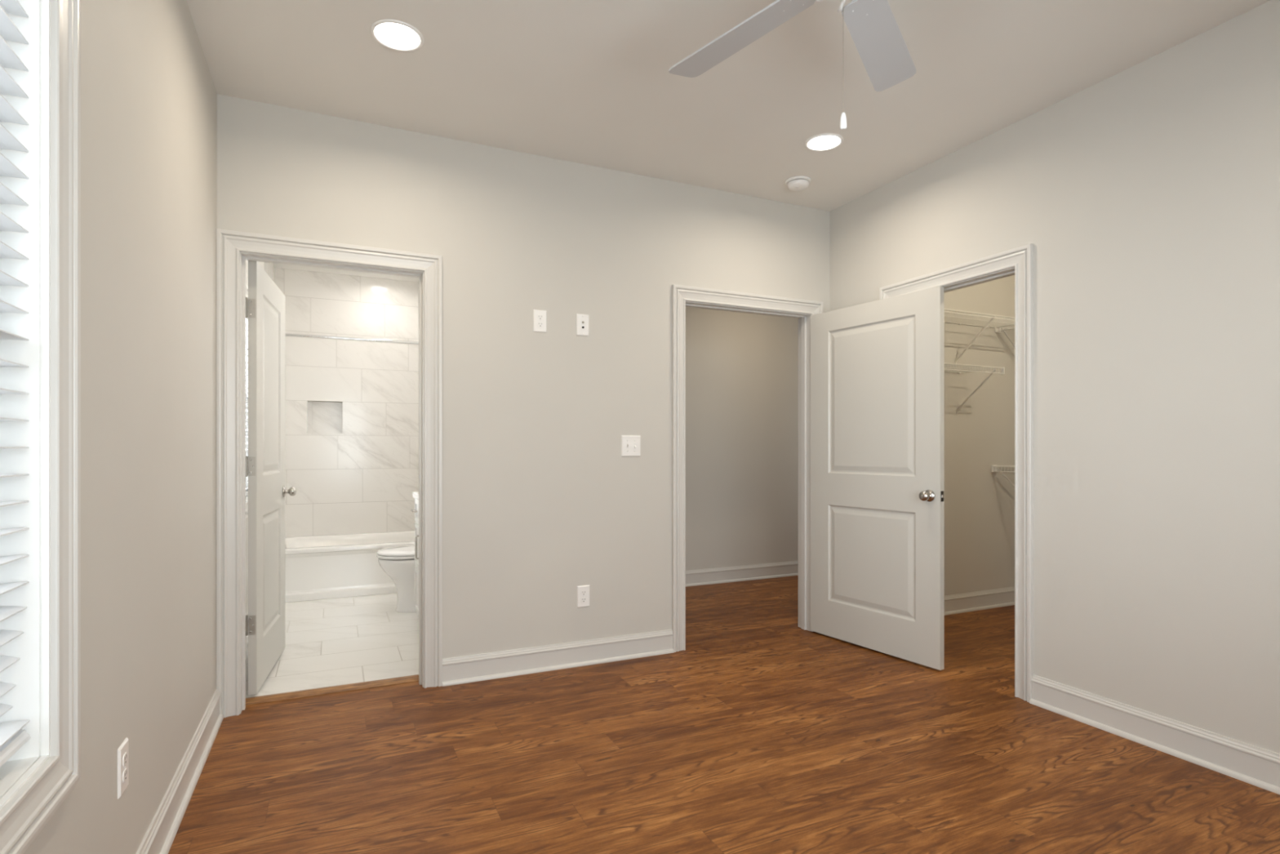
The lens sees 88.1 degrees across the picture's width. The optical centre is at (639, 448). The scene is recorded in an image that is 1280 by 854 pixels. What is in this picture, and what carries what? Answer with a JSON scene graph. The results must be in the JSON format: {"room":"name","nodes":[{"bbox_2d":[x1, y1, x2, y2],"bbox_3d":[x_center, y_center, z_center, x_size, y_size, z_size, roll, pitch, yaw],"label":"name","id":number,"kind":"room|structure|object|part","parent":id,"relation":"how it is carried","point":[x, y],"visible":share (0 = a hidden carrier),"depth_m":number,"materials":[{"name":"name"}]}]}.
{"room":"empty bedroom","nodes":[
{"label":"empty bedroom","id":0,"kind":"room"},
{"bbox_2d":[23,0,274,853],"bbox_3d":[-1.681,-0.190,2.379,0.120,2.743,7.270,0,0,-25],"label":"wall","id":1,"kind":"structure","parent":0,"point":[148,95],"depth_m":1.78,"materials":[{"name":"paint"}]},
{"bbox_2d":[0,0,80,853],"bbox_3d":[-0.749,-0.163,0.392,0.142,1.610,1.901,0,0,-25],"label":"window","id":2,"kind":"structure","parent":1,"relation":"in","point":[38,777],"depth_m":1.19,"materials":[{"name":"paint"}]},
{"bbox_2d":[0,0,31,766],"bbox_3d":[-0.756,-0.180,0.388,0.074,1.396,1.707,0,0,-25],"label":"window blind","id":3,"kind":"object","parent":2,"relation":"attached to","point":[11,739],"visible":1,"depth_m":1.14,"materials":[{"name":"white plastic"}]},
{"bbox_3d":[-0.750,0.508,0.391,0.055,0.020,1.707,0,0,-25],"label":"rail","id":4,"kind":"part","parent":3,"relation":"part of","materials":[{"name":"white plastic"}]},
{"bbox_2d":[117,737,128,799],"bbox_3d":[-1.253,0.774,1.607,0.008,0.118,0.073,0,0,-25],"label":"wall outlet","id":5,"kind":"object","parent":1,"relation":"attached to","point":[123,750],"visible":1,"depth_m":1.59,"materials":[{"name":"white plastic"}]},
{"bbox_2d":[122,768,127,782],"bbox_3d":[-1.251,0.793,1.608,0.003,0.027,0.034,0,0,-25],"label":"receptacle","id":6,"kind":"object","parent":5,"relation":"attached to","point":[124,770],"depth_m":1.61,"materials":[{"name":"white plastic"}]},
{"bbox_2d":[122,751,127,766],"bbox_3d":[-1.251,0.754,1.608,0.003,0.027,0.034,0,0,-25],"label":"receptacle","id":7,"kind":"object","parent":5,"relation":"attached to","point":[124,753],"depth_m":1.61,"materials":[{"name":"white plastic"}]},
{"bbox_2d":[136,688,223,853],"bbox_3d":[-0.993,1.117,1.069,0.028,0.130,4.075,0,0,-25],"label":"baseboard","id":8,"kind":"structure","parent":1,"relation":"attached to","point":[159,837],"depth_m":2.19,"materials":[{"name":"paint"}]},
{"bbox_3d":[-0.987,1.172,1.072,0.014,0.020,4.075,0,0,-25],"label":"shoe moulding","id":9,"kind":"part","parent":8,"relation":"part of","materials":[{"name":"paint"}]},
{"bbox_2d":[245,283,248,518],"bbox_3d":[-2.379,-0.268,3.913,0.142,1.320,0.980,0,0,-25],"label":"window","id":10,"kind":"structure","parent":1,"relation":"in","point":[246,286],"depth_m":4.28,"materials":[{"name":"paint"}]},
{"bbox_2d":[245,317,248,496],"bbox_3d":[-2.374,-0.274,3.915,0.057,1.128,0.788,0,0,-25],"label":"window blind","id":11,"kind":"object","parent":10,"relation":"attached to","point":[246,319],"visible":0.12,"depth_m":4.17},
{"bbox_2d":[245,635,248,659],"bbox_3d":[-2.346,1.099,3.991,0.028,0.130,2.085,0,0,-25],"label":"baseboard","id":12,"kind":"structure","parent":1,"relation":"attached to","point":[246,637],"depth_m":3.77,"materials":[{"name":"paint"}]},
{"bbox_3d":[-2.340,1.154,3.994,0.014,0.020,2.085,0,0,-25],"label":"shoe moulding","id":13,"kind":"part","parent":12,"relation":"part of","materials":[{"name":"paint"}]},
{"bbox_2d":[284,333,418,344],"bbox_3d":[-2.143,-0.873,5.333,1.524,0.060,0.060,0,0,-25],"label":"shower rod","id":14,"kind":"object","parent":1,"relation":"attached to","point":[291,335],"visible":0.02,"depth_m":5.25,"materials":[{"name":"silver metal"}]},
{"bbox_2d":[274,267,418,537],"bbox_3d":[-2.498,-0.190,6.100,1.764,2.743,0.170,0,0,-25],"label":"wall","id":15,"kind":"structure","parent":0,"point":[352,406],"depth_m":5.96,"materials":[{"name":"tile"}]},
{"bbox_2d":[217,93,830,658],"bbox_3d":[1.138,-0.190,4.367,6.666,2.743,0.120,0,0,-25],"label":"wall","id":16,"kind":"structure","parent":0,"point":[541,501],"depth_m":3.52,"materials":[{"name":"paint"}]},
{"bbox_2d":[245,260,296,695],"bbox_3d":[-1.935,0.134,3.448,0.169,2.028,0.789,0,0,-19],"label":"door","id":17,"kind":"structure","parent":16,"relation":"in","point":[265,302],"depth_m":3.29,"materials":[{"name":"paint"}]},
{"bbox_3d":[-1.995,0.243,3.768,0.065,0.065,0.065,0,0,-19],"label":"knob","id":18,"kind":"part","parent":17,"relation":"part of","materials":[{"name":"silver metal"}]},
{"bbox_2d":[216,228,442,717],"bbox_3d":[-1.448,0.110,3.158,0.957,2.145,0.142,0,0,-25],"label":"door frame","id":19,"kind":"structure","parent":16,"relation":"attached to","point":[233,248],"depth_m":3.01,"materials":[{"name":"paint"}]},
{"bbox_2d":[533,309,546,332],"bbox_3d":[-0.531,-0.680,3.524,0.073,0.118,0.008,0,0,-25],"label":"wall outlet","id":20,"kind":"object","parent":16,"relation":"attached to","point":[540,317],"visible":1,"depth_m":3.52,"materials":[{"name":"white plastic"}]},
{"bbox_2d":[537,321,543,327],"bbox_3d":[-0.531,-0.660,3.522,0.034,0.027,0.003,0,0,-25],"label":"receptacle","id":21,"kind":"object","parent":20,"relation":"attached to","point":[540,324],"depth_m":3.52,"materials":[{"name":"white plastic"}]},
{"bbox_2d":[537,314,543,319],"bbox_3d":[-0.531,-0.700,3.522,0.034,0.027,0.003,0,0,-25],"label":"receptacle","id":22,"kind":"object","parent":20,"relation":"attached to","point":[540,317],"depth_m":3.52,"materials":[{"name":"white plastic"}]},
{"bbox_2d":[442,629,674,686],"bbox_3d":[-0.398,1.117,3.575,1.299,0.130,0.028,0,0,-25],"label":"baseboard","id":23,"kind":"structure","parent":16,"relation":"attached to","point":[509,663],"depth_m":3.54,"materials":[{"name":"paint"}]},
{"bbox_3d":[-0.395,1.172,3.569,1.299,0.020,0.014,0,0,-25],"label":"shoe moulding","id":24,"kind":"part","parent":23,"relation":"part of","materials":[{"name":"paint"}]},
{"bbox_2d":[576,313,589,336],"bbox_3d":[-0.312,-0.678,3.623,0.073,0.118,0.013,0,0,-25],"label":"cable plate","id":25,"kind":"object","parent":16,"relation":"attached to","point":[582,320],"visible":1,"depth_m":3.62,"materials":[{"name":"white plastic"}]},
{"bbox_2d":[577,584,589,607],"bbox_3d":[-0.309,0.809,3.627,0.073,0.118,0.008,0,0,-25],"label":"wall outlet","id":26,"kind":"object","parent":16,"relation":"attached to","point":[583,591],"visible":1,"depth_m":3.62,"materials":[{"name":"white plastic"}]},
{"bbox_2d":[580,597,586,602],"bbox_3d":[-0.308,0.829,3.625,0.034,0.027,0.003,0,0,-25],"label":"receptacle","id":27,"kind":"object","parent":26,"relation":"attached to","point":[582,599],"depth_m":3.62,"materials":[{"name":"white plastic"}]},
{"bbox_2d":[580,590,586,595],"bbox_3d":[-0.308,0.789,3.625,0.034,0.027,0.003,0,0,-25],"label":"receptacle","id":28,"kind":"object","parent":26,"relation":"attached to","point":[582,592],"depth_m":3.62,"materials":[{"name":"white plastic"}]},
{"bbox_2d":[621,435,640,456],"bbox_3d":[-0.048,-0.016,3.743,0.118,0.118,0.016,0,0,-25],"label":"light switch","id":29,"kind":"object","parent":16,"relation":"attached to","point":[630,444],"visible":1,"depth_m":3.74,"materials":[{"name":"white plastic"}]},
{"bbox_2d":[671,284,822,652],"bbox_3d":[0.659,0.114,4.146,1.100,2.137,0.163,0,0,-25],"label":"door frame","id":30,"kind":"structure","parent":16,"relation":"attached to","point":[682,296],"depth_m":3.98,"materials":[{"name":"paint"}]},
{"bbox_2d":[810,286,944,670],"bbox_3d":[1.356,0.156,3.889,0.169,2.028,0.933,0,0,-32],"label":"door","id":31,"kind":"structure","parent":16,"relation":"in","point":[877,366],"depth_m":3.81,"materials":[{"name":"paint"}]},
{"bbox_3d":[1.525,0.252,3.530,0.065,0.065,0.065,0,0,-32],"label":"knob","id":32,"kind":"part","parent":31,"relation":"part of","materials":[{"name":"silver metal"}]},
{"bbox_3d":[1.601,0.252,3.505,0.025,0.056,0.002,0,0,-33],"label":"latch plate","id":33,"kind":"part","parent":31,"relation":"part of","materials":[{"name":"silver metal"}]},
{"bbox_2d":[168,575,1279,853],"bbox_3d":[1.319,1.223,3.834,6.786,0.118,7.390,0,0,-25],"label":"floor","id":34,"kind":"structure","parent":0,"point":[767,734],"depth_m":2.52,"materials":[{"name":"brown wood"}]},
{"bbox_2d":[245,674,418,705],"bbox_3d":[-1.479,1.171,3.224,0.777,0.021,0.048,0,0,-25],"label":"threshold","id":35,"kind":"object","parent":34,"relation":"on","point":[411,678],"visible":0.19,"depth_m":3.20,"materials":[{"name":"brown wood"}]},
{"bbox_2d":[284,530,414,602],"bbox_3d":[-2.288,0.964,5.646,1.520,0.400,0.828,0,0,-25],"label":"bathtub","id":36,"kind":"object","parent":34,"relation":"on","point":[324,566],"visible":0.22,"depth_m":5.21,"materials":[{"name":"ceramic"}]},
{"bbox_2d":[376,545,416,613],"bbox_3d":[-1.519,0.780,4.851,0.767,0.768,0.470,0,0,-25],"label":"toilet","id":37,"kind":"object","parent":34,"relation":"on","point":[397,562],"visible":0.33,"depth_m":4.66,"materials":[{"name":"ceramic"}]},
{"bbox_3d":[-1.646,0.758,4.792,0.486,0.019,0.382,0,0,-25],"label":"seat","id":38,"kind":"part","parent":37,"relation":"part of","materials":[{"name":"ceramic"}]},
{"bbox_3d":[-1.645,0.734,4.792,0.484,0.022,0.380,0,0,-25],"label":"lid","id":39,"kind":"part","parent":37,"relation":"part of","materials":[{"name":"ceramic"}]},
{"bbox_2d":[410,491,418,617],"bbox_3d":[-1.074,0.688,4.127,0.596,0.952,0.952,0,0,-25],"label":"bathroom vanity","id":40,"kind":"object","parent":34,"relation":"on","point":[415,495],"visible":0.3,"depth_m":4.36,"materials":[{"name":"paint"}]},
{"bbox_2d":[412,491,418,500],"bbox_3d":[-1.065,0.307,4.131,0.577,0.034,0.952,0,0,-25],"label":"countertop","id":41,"kind":"structure","parent":40,"relation":"on","point":[415,495],"depth_m":4.30,"materials":[{"name":"stone"}]},
{"bbox_3d":[-1.437,0.924,4.299,0.019,0.285,0.290,0,0,-25],"label":"drawer","id":42,"kind":"part","parent":40,"relation":"part of","materials":[{"name":"paint"}]},
{"bbox_3d":[-1.437,0.632,4.299,0.019,0.280,0.290,0,0,-25],"label":"drawer","id":43,"kind":"part","parent":40,"relation":"part of","materials":[{"name":"paint"}]},
{"bbox_3d":[-1.437,0.407,4.299,0.019,0.150,0.290,0,0,-25],"label":"drawer","id":44,"kind":"part","parent":40,"relation":"part of","materials":[{"name":"paint"}]},
{"bbox_3d":[-1.378,0.612,4.112,0.031,0.149,0.010,0,0,-25],"label":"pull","id":45,"kind":"part","parent":40,"relation":"part of","materials":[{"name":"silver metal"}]},
{"bbox_2d":[186,0,1271,282],"bbox_3d":[1.319,-1.611,3.834,6.786,0.100,7.390,0,0,-25],"label":"ceiling","id":46,"kind":"structure","parent":0,"point":[590,82],"depth_m":2.74,"materials":[{"name":"paint"}]},
{"bbox_2d":[370,19,424,51],"bbox_3d":[-0.917,-1.558,2.501,0.191,0.006,0.191,0,0,-25],"label":"recessed light","id":47,"kind":"object","parent":46,"relation":"in","point":[393,34],"visible":1,"depth_m":2.49,"materials":[{"name":"white plastic"}]},
{"bbox_2d":[668,0,915,129],"bbox_3d":[0.524,-1.212,1.785,1.240,0.699,1.283,0,0,-25],"label":"ceiling fan","id":48,"kind":"object","parent":46,"relation":"hanging from","point":[873,27],"visible":1,"depth_m":2.09,"materials":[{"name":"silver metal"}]},
{"bbox_3d":[0.308,-1.300,2.099,0.142,0.006,0.525,-16,10,-39],"label":"blade","id":49,"kind":"part","parent":48,"relation":"part of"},
{"bbox_3d":[0.549,-1.081,1.785,0.002,0.351,0.002,0,0,-25],"label":"pull chain","id":50,"kind":"part","parent":48,"relation":"part of","materials":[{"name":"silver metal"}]},
{"bbox_3d":[0.774,-1.300,2.132,0.142,0.006,0.525,-14,-7,31],"label":"blade","id":51,"kind":"part","parent":48,"relation":"part of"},
{"bbox_2d":[785,175,811,191],"bbox_3d":[0.922,-1.538,3.859,0.148,0.046,0.148,0,0,-25],"label":"smoke detector","id":52,"kind":"object","parent":46,"relation":"attached to","point":[799,183],"visible":1,"depth_m":3.82,"materials":[{"name":"white plastic"}]},
{"bbox_2d":[804,133,843,151],"bbox_3d":[0.937,-1.558,3.370,0.191,0.006,0.191,0,0,-25],"label":"recessed light","id":53,"kind":"object","parent":46,"relation":"in","point":[827,141],"visible":1,"depth_m":3.37,"materials":[{"name":"white plastic"}]},
{"bbox_2d":[685,306,798,570],"bbox_3d":[1.218,-0.190,6.151,5.022,2.743,0.120,0,0,-25],"label":"wall","id":54,"kind":"structure","parent":0,"point":[742,368],"depth_m":5.94,"materials":[{"name":"paint"}]},
{"bbox_2d":[685,560,798,586],"bbox_3d":[1.249,1.117,6.084,5.022,0.130,0.028,0,0,-25],"label":"baseboard","id":55,"kind":"structure","parent":54,"relation":"attached to","point":[749,572],"depth_m":5.92,"materials":[{"name":"paint"}]},
{"bbox_3d":[1.252,1.172,6.078,5.022,0.020,0.014,0,0,-25],"label":"shoe moulding","id":56,"kind":"part","parent":55,"relation":"part of","materials":[{"name":"paint"}]},
{"bbox_2d":[944,275,1014,595],"bbox_3d":[2.144,-0.190,4.742,1.724,2.743,0.045,0,0,-25],"label":"wall","id":57,"kind":"structure","parent":0,"point":[980,501],"depth_m":4.88,"materials":[{"name":"paint"}]},
{"bbox_2d":[944,363,1004,414],"bbox_3d":[1.941,-0.404,4.449,1.085,0.311,0.319,0,0,-25],"label":"wire shelf","id":58,"kind":"object","parent":57,"relation":"attached to","point":[950,367],"visible":0.42,"depth_m":4.53,"materials":[{"name":"white metal"}]},
{"bbox_2d":[944,586,1014,615],"bbox_3d":[2.162,1.117,4.710,1.719,0.130,0.028,0,0,-25],"label":"baseboard","id":59,"kind":"structure","parent":57,"relation":"attached to","point":[1004,597],"depth_m":4.86,"materials":[{"name":"paint"}]},
{"bbox_3d":[2.165,1.172,4.704,1.719,0.020,0.014,0,0,-25],"label":"shoe moulding","id":60,"kind":"part","parent":59,"relation":"part of","materials":[{"name":"paint"}]},
{"bbox_2d":[944,308,1014,364],"bbox_3d":[2.084,-0.756,4.516,1.400,0.311,0.319,0,0,-25],"label":"wire shelf","id":61,"kind":"object","parent":57,"relation":"attached to","point":[992,317],"visible":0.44,"depth_m":4.62,"materials":[{"name":"white metal"}]},
{"bbox_2d":[830,0,1279,753],"bbox_3d":[2.156,-0.190,2.527,0.115,2.743,4.075,0,0,-25],"label":"wall","id":62,"kind":"structure","parent":0,"point":[1146,197],"depth_m":2.66,"materials":[{"name":"paint"}]},
{"bbox_2d":[879,243,1033,702],"bbox_3d":[1.679,0.114,3.532,0.136,2.137,0.940,0,0,-25],"label":"door frame","id":63,"kind":"structure","parent":62,"relation":"attached to","point":[1018,262],"depth_m":3.13,"materials":[{"name":"paint"}]},
{"bbox_2d":[1029,674,1279,794],"bbox_3d":[2.098,1.117,2.485,0.028,0.130,4.047,0,0,-25],"label":"baseboard","id":64,"kind":"structure","parent":62,"relation":"attached to","point":[1259,766],"depth_m":2.58,"materials":[{"name":"paint"}]},
{"bbox_3d":[3.586,-0.190,3.823,0.120,2.743,2.925,0,0,-25],"label":"wall","id":65,"kind":"structure","parent":0,"visible":0},
{"bbox_2d":[991,465,1014,487],"bbox_3d":[3.241,0.280,4.007,0.354,0.311,2.206,0,0,-25],"label":"wire shelf","id":66,"kind":"object","parent":65,"relation":"attached to","point":[993,468],"visible":0.09,"depth_m":4.91,"materials":[{"name":"white metal"}]},
{"bbox_2d":[995,324,1014,346],"bbox_3d":[3.260,-0.756,4.016,0.314,0.311,2.206,0,0,-25],"label":"wire shelf","id":67,"kind":"object","parent":65,"relation":"attached to","point":[997,329],"visible":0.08,"depth_m":4.93,"materials":[{"name":"white metal"}]}
]}

